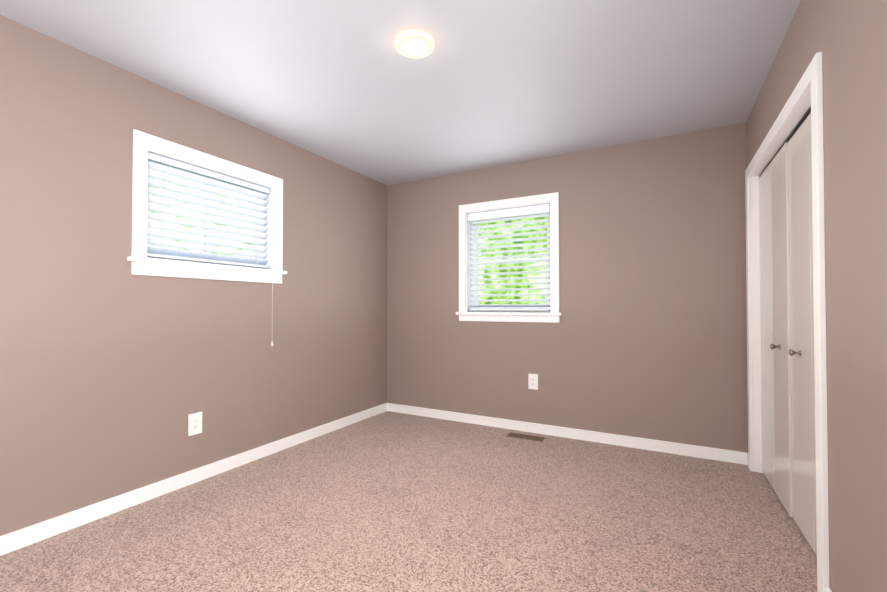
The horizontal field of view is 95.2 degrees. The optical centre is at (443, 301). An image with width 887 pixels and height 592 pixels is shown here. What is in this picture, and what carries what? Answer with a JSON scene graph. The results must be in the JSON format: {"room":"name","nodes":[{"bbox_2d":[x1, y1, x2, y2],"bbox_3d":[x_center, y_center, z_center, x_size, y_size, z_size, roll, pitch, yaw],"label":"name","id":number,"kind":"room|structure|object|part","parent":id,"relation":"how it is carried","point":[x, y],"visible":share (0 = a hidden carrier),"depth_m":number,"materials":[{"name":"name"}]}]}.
{"room":"empty bedroom","nodes":[
{"label":"empty bedroom","id":0,"kind":"room"},
{"bbox_2d":[0,15,386,535],"bbox_3d":[-1.691,-0.067,2.571,0.160,2.440,4.548,0,-1,28],"label":"wall","id":1,"kind":"structure","parent":0,"point":[114,372],"depth_m":2.28,"materials":[{"name":"paint"}]},
{"bbox_2d":[0,403,387,555],"bbox_3d":[-1.613,1.109,2.511,0.017,0.086,4.228,0,-1,28],"label":"baseboard","id":2,"kind":"structure","parent":1,"relation":"attached to","point":[27,536],"depth_m":2.37,"materials":[{"name":"white wood"}]},
{"bbox_2d":[188,412,201,435],"bbox_3d":[-1.582,0.781,2.582,0.008,0.137,0.087,0,-1,28],"label":"electrical outlet","id":3,"kind":"object","parent":1,"relation":"attached to","point":[194,423],"visible":1,"depth_m":2.58,"materials":[{"name":"white plastic"}]},
{"bbox_2d":[127,129,286,283],"bbox_3d":[-1.564,-0.555,2.758,0.201,0.820,1.061,0,-1,28],"label":"window","id":4,"kind":"structure","parent":1,"relation":"in","point":[211,237],"depth_m":2.60,"materials":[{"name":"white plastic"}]},
{"bbox_2d":[147,152,273,345],"bbox_3d":[-1.521,-0.271,2.730,0.144,1.207,0.847,0,-1,28],"label":"window blind","id":5,"kind":"object","parent":4,"relation":"attached to","point":[169,166],"visible":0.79,"depth_m":2.69,"materials":[{"name":"white plastic"}]},
{"bbox_2d":[0,0,800,185],"bbox_3d":[-0.230,-1.349,1.797,3.483,0.100,4.548,0,-1,28],"label":"ceiling","id":6,"kind":"structure","parent":0,"point":[483,84],"depth_m":2.23,"materials":[{"name":"paint"}]},
{"bbox_2d":[395,30,433,57],"bbox_3d":[-0.145,-1.282,2.030,0.195,0.026,0.195,0,-1,28],"label":"recessed light","id":7,"kind":"object","parent":6,"relation":"in","point":[414,44],"visible":1,"depth_m":2.00,"materials":[{"name":"beige"}]},
{"bbox_2d":[398,36,430,56],"bbox_3d":[-0.145,-1.276,2.030,0.167,0.013,0.167,0,-1,28],"label":"diffuser","id":8,"kind":"object","parent":7,"relation":"attached to","point":[408,46],"depth_m":2.02,"materials":[{"name":"white glass"}]},
{"bbox_2d":[0,411,816,591],"bbox_3d":[-0.230,1.191,1.760,3.483,0.100,4.548,0,-1,28],"label":"floor","id":9,"kind":"structure","parent":0,"point":[387,501],"depth_m":2.05,"materials":[{"name":"carpet"}]},
{"bbox_2d":[506,432,545,441],"bbox_3d":[0.706,1.163,3.476,0.320,0.005,0.115,0,-1,28],"label":"air vent register","id":10,"kind":"object","parent":9,"relation":"on","point":[527,437],"visible":1,"depth_m":3.48,"materials":[{"name":"brown metal"}]},
{"bbox_2d":[387,123,747,461],"bbox_3d":[0.816,-0.051,3.708,3.163,2.440,0.160,0,-1,28],"label":"wall","id":11,"kind":"structure","parent":0,"point":[646,337],"depth_m":3.33,"materials":[{"name":"paint"}]},
{"bbox_2d":[456,192,561,322],"bbox_3d":[0.608,-0.378,3.796,1.010,1.133,0.201,0,-1,28],"label":"window","id":12,"kind":"structure","parent":11,"relation":"in","point":[512,259],"depth_m":3.78,"materials":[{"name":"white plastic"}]},
{"bbox_2d":[468,204,549,310],"bbox_3d":[0.602,-0.388,3.785,0.800,0.948,0.071,0,-1,28],"label":"window blind","id":13,"kind":"object","parent":12,"relation":"attached to","point":[518,212],"visible":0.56,"depth_m":3.77,"materials":[{"name":"white plastic"}]},
{"bbox_2d":[528,374,537,389],"bbox_3d":[0.799,0.716,3.609,0.087,0.137,0.008,0,-1,28],"label":"electrical outlet","id":14,"kind":"object","parent":11,"relation":"attached to","point":[532,381],"visible":1,"depth_m":3.61,"materials":[{"name":"white plastic"}]},
{"bbox_2d":[388,403,747,464],"bbox_3d":[0.784,1.125,3.601,3.133,0.086,0.028,0,-1,28],"label":"baseboard","id":15,"kind":"structure","parent":11,"relation":"attached to","point":[738,457],"depth_m":3.38,"materials":[{"name":"white wood"}]},
{"bbox_2d":[746,0,886,591],"bbox_3d":[1.231,-0.090,0.987,0.160,2.440,4.548,0,-1,28],"label":"wall","id":16,"kind":"structure","parent":0,"point":[847,39],"depth_m":1.29,"materials":[{"name":"paint"}]},
{"bbox_2d":[745,52,829,591],"bbox_3d":[1.821,0.109,2.140,0.133,2.075,1.502,0,-1,28],"label":"door frame","id":17,"kind":"structure","parent":16,"relation":"attached to","point":[807,93],"depth_m":1.57,"materials":[{"name":"white wood"}]},
{"bbox_2d":[759,106,816,555],"bbox_3d":[1.818,0.135,2.141,0.085,1.995,1.368,0,-1,28],"label":"closet door","id":18,"kind":"structure","parent":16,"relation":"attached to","point":[787,335],"depth_m":2.13,"materials":[{"name":"white wood"}]},
{"bbox_3d":[1.805,0.255,2.146,0.055,0.034,0.377,0,-1,28],"label":"knob","id":19,"kind":"part","parent":18,"relation":"part of","materials":[{"name":"silver metal"}]},
{"label":"outside","id":20,"kind":"structure","parent":0,"visible":0},
{"bbox_2d":[147,169,254,258],"bbox_3d":[-8.304,-2.254,9.016,0.100,11.000,24.000,0,-1,28],"label":"sky","id":21,"kind":"structure","parent":20,"point":[200,221],"depth_m":11.37,"materials":[{"name":"white"}]},
{"bbox_2d":[478,217,546,303],"bbox_3d":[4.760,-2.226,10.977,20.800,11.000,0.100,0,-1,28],"label":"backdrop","id":22,"kind":"structure","parent":20,"point":[511,270],"depth_m":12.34,"materials":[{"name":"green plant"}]}
]}

